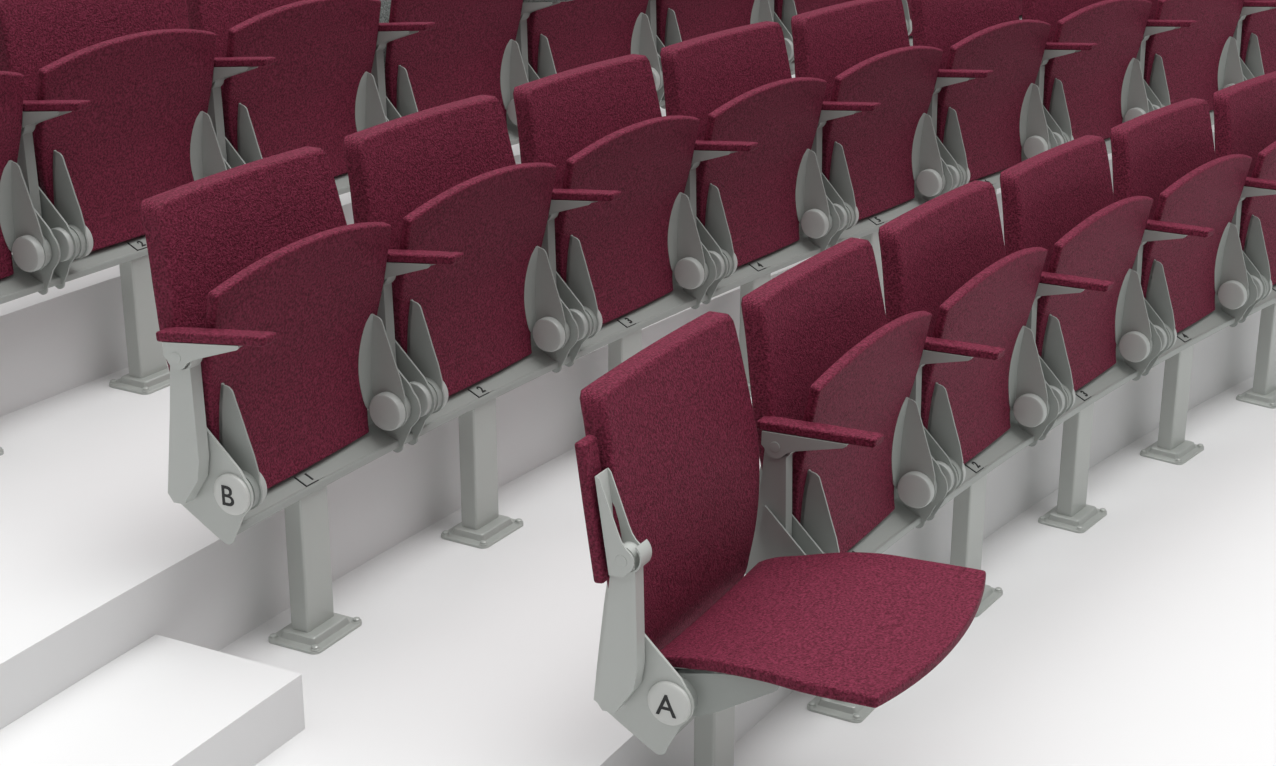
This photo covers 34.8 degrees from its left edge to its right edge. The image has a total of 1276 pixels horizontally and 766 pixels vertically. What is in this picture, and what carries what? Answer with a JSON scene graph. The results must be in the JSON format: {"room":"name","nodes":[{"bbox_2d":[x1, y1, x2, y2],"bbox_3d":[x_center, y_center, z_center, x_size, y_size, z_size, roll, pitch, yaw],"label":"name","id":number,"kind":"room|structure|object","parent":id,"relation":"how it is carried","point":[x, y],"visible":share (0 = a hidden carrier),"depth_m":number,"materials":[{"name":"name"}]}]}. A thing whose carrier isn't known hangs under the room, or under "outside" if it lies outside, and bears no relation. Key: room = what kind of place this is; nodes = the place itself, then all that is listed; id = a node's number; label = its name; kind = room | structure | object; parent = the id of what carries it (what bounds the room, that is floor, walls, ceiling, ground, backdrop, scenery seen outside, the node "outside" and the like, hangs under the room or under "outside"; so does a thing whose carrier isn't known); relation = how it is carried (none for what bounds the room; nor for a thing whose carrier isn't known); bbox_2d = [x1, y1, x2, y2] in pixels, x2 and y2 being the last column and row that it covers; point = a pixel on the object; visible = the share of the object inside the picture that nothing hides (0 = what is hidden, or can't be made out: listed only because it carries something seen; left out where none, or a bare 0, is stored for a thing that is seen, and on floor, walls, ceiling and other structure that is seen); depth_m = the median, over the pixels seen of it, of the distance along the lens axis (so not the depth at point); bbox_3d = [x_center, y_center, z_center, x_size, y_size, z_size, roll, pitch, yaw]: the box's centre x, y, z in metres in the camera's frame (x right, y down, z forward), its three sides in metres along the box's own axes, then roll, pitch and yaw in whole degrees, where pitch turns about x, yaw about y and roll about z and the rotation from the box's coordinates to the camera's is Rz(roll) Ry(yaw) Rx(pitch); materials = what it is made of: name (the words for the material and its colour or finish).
{"room":"lecture hall","nodes":[
{"label":"lecture hall","id":0,"kind":"room"},
{"bbox_2d":[0,74,794,416],"bbox_3d":[0.759,-0.232,5.455,3.218,0.756,15.407,17,26,39],"label":"floor","id":1,"kind":"structure","parent":0,"point":[55,342],"depth_m":4.21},
{"bbox_3d":[-1.459,-0.583,4.895,0.112,0.280,0.145,12,23,31],"label":"support leg","id":2,"kind":"object","parent":1,"relation":"on","visible":0},
{"bbox_3d":[-0.012,-1.259,6.276,1.296,0.068,4.509,10,22,26],"label":"beam","id":3,"kind":"structure","parent":2,"relation":"on","visible":0},
{"bbox_2d":[171,0,189,28],"bbox_3d":[-1.162,-1.105,5.138,0.278,0.567,0.529,13,24,33],"label":"seat","id":4,"kind":"object","parent":3,"relation":"on","point":[180,6],"visible":0.04,"depth_m":5.22,"materials":[{"name":"red fabric"}]},
{"bbox_2d":[0,125,1214,729],"bbox_3d":[1.538,-0.001,5.110,3.396,0.552,15.277,17,26,40],"label":"platform","id":5,"kind":"structure","parent":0,"point":[98,560],"depth_m":3.68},
{"bbox_2d":[109,255,169,394],"bbox_3d":[-1.028,-0.136,4.251,0.112,0.280,0.145,11,23,29],"label":"support leg","id":6,"kind":"object","parent":5,"relation":"on","point":[149,372],"visible":0.76,"depth_m":4.24,"materials":[{"name":"grey metal"}]},
{"bbox_2d":[219,310,1260,765],"bbox_3d":[2.317,0.237,4.745,3.593,0.348,15.094,18,26,40],"label":"floor","id":7,"kind":"structure","parent":0,"point":[459,654],"depth_m":3.65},
{"bbox_2d":[0,634,304,765],"bbox_3d":[-0.881,0.635,2.965,0.333,0.100,0.948,10,22,26],"label":"step","id":8,"kind":"structure","parent":7,"relation":"on","point":[164,701],"depth_m":3.18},
{"bbox_2d":[268,486,361,654],"bbox_3d":[-0.576,0.314,3.596,0.112,0.280,0.145,10,22,26],"label":"support leg","id":9,"kind":"object","parent":7,"relation":"on","point":[314,627],"visible":0.95,"depth_m":3.58,"materials":[{"name":"grey metal"}]},
{"bbox_2d":[237,110,1213,534],"bbox_3d":[0.694,-0.410,5.113,0.304,0.068,4.664,16,25,37],"label":"beam","id":10,"kind":"structure","parent":9,"relation":"on","point":[376,443],"depth_m":4.10,"materials":[{"name":"grey metal"}]},
{"bbox_2d":[140,146,410,544],"bbox_3d":[-0.576,-0.067,3.442,0.280,0.567,0.524,10,22,26],"label":"seat","id":11,"kind":"object","parent":10,"relation":"on","point":[277,351],"visible":1,"depth_m":3.38,"materials":[{"name":"red fabric"}]},
{"bbox_2d":[343,95,569,452],"bbox_3d":[-0.312,-0.216,3.861,0.278,0.567,0.529,11,23,29],"label":"seat","id":12,"kind":"object","parent":10,"relation":"on","point":[469,279],"visible":0.89,"depth_m":3.84,"materials":[{"name":"red fabric"}]},
{"bbox_2d":[513,54,708,372],"bbox_3d":[-0.027,-0.363,4.272,0.278,0.567,0.529,12,23,31],"label":"seat","id":13,"kind":"object","parent":10,"relation":"on","point":[621,222],"visible":0.92,"depth_m":4.25,"materials":[{"name":"red fabric"}]},
{"bbox_2d":[660,21,831,308],"bbox_3d":[0.277,-0.505,4.671,0.278,0.567,0.529,14,24,33],"label":"seat","id":14,"kind":"object","parent":10,"relation":"on","point":[754,176],"visible":0.84,"depth_m":4.65,"materials":[{"name":"red fabric"}]},
{"bbox_2d":[791,0,945,251],"bbox_3d":[0.599,-0.643,5.056,0.278,0.567,0.529,15,24,36],"label":"seat","id":15,"kind":"object","parent":10,"relation":"on","point":[875,139],"visible":0.88,"depth_m":5.04,"materials":[{"name":"red fabric"}]},
{"bbox_2d":[910,0,1050,200],"bbox_3d":[0.938,-0.776,5.428,0.278,0.567,0.529,16,25,38],"label":"seat","id":16,"kind":"object","parent":10,"relation":"on","point":[986,107],"visible":0.85,"depth_m":5.42,"materials":[{"name":"red fabric"}]},
{"bbox_2d":[1022,0,1151,147],"bbox_3d":[1.295,-0.903,5.786,0.278,0.567,0.529,18,26,40],"label":"seat","id":17,"kind":"object","parent":10,"relation":"on","point":[1089,80],"visible":0.75,"depth_m":5.77,"materials":[{"name":"red fabric"}]},
{"bbox_2d":[1136,0,1243,111],"bbox_3d":[1.668,-1.026,6.129,0.529,0.567,0.278,-18,26,-41],"label":"seat","id":18,"kind":"object","parent":10,"relation":"on","point":[1188,49],"visible":0.61,"depth_m":6.13,"materials":[{"name":"red fabric"}]},
{"bbox_2d":[1233,0,1275,80],"bbox_3d":[2.057,-1.143,6.455,0.529,0.567,0.278,-17,26,-39],"label":"seat","id":19,"kind":"object","parent":10,"relation":"on","point":[1255,31],"visible":0.38,"depth_m":6.36,"materials":[{"name":"red fabric"}]},
{"bbox_2d":[441,398,522,548],"bbox_3d":[-0.310,0.164,4.019,0.112,0.280,0.145,11,23,29],"label":"support leg","id":20,"kind":"object","parent":7,"relation":"on","point":[482,526],"visible":0.94,"depth_m":4.01,"materials":[{"name":"grey metal"}]},
{"bbox_2d":[608,329,641,371],"bbox_3d":[-0.024,0.017,4.429,0.112,0.280,0.145,12,23,31],"label":"support leg","id":21,"kind":"object","parent":7,"relation":"on","point":[620,350],"visible":0.04,"depth_m":4.37,"materials":[{"name":"grey metal"}]},
{"bbox_2d":[739,273,770,396],"bbox_3d":[0.280,-0.125,4.828,0.112,0.280,0.145,14,24,33],"label":"support leg","id":22,"kind":"object","parent":7,"relation":"on","point":[746,288],"visible":0.03,"depth_m":4.80,"materials":[{"name":"grey metal"}]},
{"bbox_2d":[860,231,884,307],"bbox_3d":[0.603,-0.263,5.213,0.112,0.280,0.145,15,24,36],"label":"support leg","id":23,"kind":"object","parent":7,"relation":"on","point":[873,238],"visible":0.02,"depth_m":5.17,"materials":[{"name":"grey metal"}]},
{"bbox_2d":[734,376,1275,765],"bbox_3d":[4.157,0.713,3.707,10.755,0.150,11.004,0,20,1],"label":"floor","id":24,"kind":"structure","parent":0,"point":[1146,635],"depth_m":4.05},
{"bbox_2d":[694,706,734,765],"bbox_3d":[0.129,0.614,3.345,0.112,0.280,0.145,10,22,26],"label":"support leg","id":25,"kind":"object","parent":24,"relation":"on","point":[713,732],"visible":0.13,"depth_m":3.31,"materials":[{"name":"grey metal"}]},
{"bbox_2d":[676,284,1275,734],"bbox_3d":[0.876,0.084,4.317,0.185,0.068,3.114,14,24,34],"label":"beam","id":26,"kind":"structure","parent":25,"relation":"on","point":[901,520],"depth_m":4.29,"materials":[{"name":"grey metal"}]},
{"bbox_2d":[575,311,985,754],"bbox_3d":[0.238,0.254,3.133,0.524,0.567,0.527,10,22,26],"label":"seat","id":27,"kind":"object","parent":26,"relation":"on","point":[668,464],"visible":1,"depth_m":3.12,"materials":[{"name":"red fabric"}]},
{"bbox_2d":[741,237,936,573],"bbox_3d":[0.394,0.084,3.610,0.282,0.567,0.529,11,22,28],"label":"seat","id":28,"kind":"object","parent":26,"relation":"on","point":[839,427],"visible":0.78,"depth_m":3.54,"materials":[{"name":"red fabric"}]},
{"bbox_2d":[878,180,1049,527],"bbox_3d":[0.679,-0.063,4.021,0.282,0.567,0.529,12,23,31],"label":"seat","id":29,"kind":"object","parent":26,"relation":"on","point":[945,257],"visible":0.81,"depth_m":3.98,"materials":[{"name":"red fabric"}]},
{"bbox_2d":[1000,135,1152,446],"bbox_3d":[0.984,-0.205,4.418,0.282,0.567,0.529,14,24,34],"label":"seat","id":30,"kind":"object","parent":26,"relation":"on","point":[1089,301],"visible":0.84,"depth_m":4.39,"materials":[{"name":"red fabric"}]},
{"bbox_2d":[1110,98,1251,380],"bbox_3d":[1.309,-0.342,4.802,0.282,0.567,0.529,15,25,36],"label":"seat","id":31,"kind":"object","parent":26,"relation":"on","point":[1190,250],"visible":0.8,"depth_m":4.78,"materials":[{"name":"red fabric"}]},
{"bbox_2d":[1213,71,1275,326],"bbox_3d":[1.653,-0.473,5.171,0.282,0.567,0.529,16,25,38],"label":"seat","id":32,"kind":"object","parent":26,"relation":"on","point":[1245,111],"visible":0.6,"depth_m":5.06,"materials":[{"name":"red fabric"}]},
{"bbox_2d":[807,696,874,722],"bbox_3d":[0.394,0.463,3.768,0.112,0.280,0.145,11,22,28],"label":"support leg","id":33,"kind":"object","parent":24,"relation":"on","point":[850,712],"visible":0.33,"depth_m":3.76,"materials":[{"name":"grey metal"}]},
{"bbox_2d":[950,474,1002,616],"bbox_3d":[0.680,0.316,4.179,0.112,0.280,0.145,12,23,31],"label":"support leg","id":34,"kind":"object","parent":24,"relation":"on","point":[969,505],"visible":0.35,"depth_m":4.15,"materials":[{"name":"grey metal"}]},
{"bbox_2d":[1038,403,1106,532],"bbox_3d":[0.986,0.174,4.577,0.112,0.280,0.145,14,24,33],"label":"support leg","id":35,"kind":"object","parent":24,"relation":"on","point":[1071,513],"visible":0.95,"depth_m":4.57,"materials":[{"name":"grey metal"}]},
{"bbox_2d":[1140,345,1203,464],"bbox_3d":[1.312,0.038,4.960,0.112,0.280,0.145,15,25,36],"label":"support leg","id":36,"kind":"object","parent":24,"relation":"on","point":[1171,446],"visible":0.98,"depth_m":4.95,"materials":[{"name":"grey metal"}]},
{"bbox_2d":[1236,303,1275,408],"bbox_3d":[1.657,-0.094,5.329,0.112,0.280,0.145,16,25,38],"label":"support leg","id":37,"kind":"object","parent":24,"relation":"on","point":[1263,392],"visible":0.94,"depth_m":5.31,"materials":[{"name":"grey metal"}]},
{"bbox_3d":[-1.295,0.014,3.830,0.112,0.280,0.145,10,22,27],"label":"support leg","id":38,"kind":"object","parent":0,"visible":0},
{"bbox_2d":[0,15,1021,303],"bbox_3d":[0.337,-0.835,5.695,0.393,0.068,5.691,17,25,39],"label":"beam","id":39,"kind":"structure","parent":38,"relation":"on","point":[21,283],"depth_m":4.09,"materials":[{"name":"grey metal"}]},
{"bbox_2d":[0,71,51,278],"bbox_3d":[-1.296,-0.365,3.672,0.278,0.567,0.529,10,22,27],"label":"seat","id":40,"kind":"object","parent":39,"relation":"on","point":[21,236],"visible":1,"depth_m":3.89,"materials":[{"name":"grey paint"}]},
{"bbox_2d":[0,0,226,294],"bbox_3d":[-1.030,-0.516,4.094,0.278,0.567,0.529,11,23,29],"label":"seat","id":41,"kind":"object","parent":39,"relation":"on","point":[116,95],"visible":0.77,"depth_m":4.06,"materials":[{"name":"red fabric"}]},
{"bbox_2d":[186,0,386,176],"bbox_3d":[-0.746,-0.663,4.505,0.278,0.567,0.529,12,23,31],"label":"seat","id":42,"kind":"object","parent":39,"relation":"on","point":[288,75],"visible":0.6,"depth_m":4.47,"materials":[{"name":"red fabric"}]},
{"bbox_2d":[371,0,528,124],"bbox_3d":[-0.444,-0.806,4.905,0.278,0.567,0.529,13,24,33],"label":"seat","id":43,"kind":"object","parent":39,"relation":"on","point":[429,53],"visible":0.59,"depth_m":4.89,"materials":[{"name":"red fabric"}]},
{"bbox_2d":[507,0,663,128],"bbox_3d":[-0.126,-0.944,5.293,0.278,0.567,0.529,15,24,35],"label":"seat","id":44,"kind":"object","parent":39,"relation":"on","point":[553,36],"visible":0.47,"depth_m":5.29,"materials":[{"name":"red fabric"}]},
{"bbox_2d":[645,0,773,108],"bbox_3d":[0.209,-1.078,5.669,0.278,0.567,0.529,16,25,37],"label":"seat","id":45,"kind":"object","parent":39,"relation":"on","point":[672,22],"visible":0.25,"depth_m":5.65,"materials":[{"name":"red fabric"}]},
{"bbox_2d":[769,0,853,64],"bbox_3d":[0.561,-1.208,6.031,0.278,0.567,0.529,17,26,39],"label":"seat","id":46,"kind":"object","parent":39,"relation":"on","point":[782,11],"visible":0.27,"depth_m":5.93,"materials":[{"name":"red fabric"}]},
{"bbox_2d":[902,0,912,35],"bbox_3d":[0.927,-1.332,6.380,0.278,0.567,0.529,18,27,42],"label":"seat","id":47,"kind":"object","parent":39,"relation":"on","point":[906,3],"visible":0.06,"depth_m":6.28,"materials":[{"name":"grey paint"}]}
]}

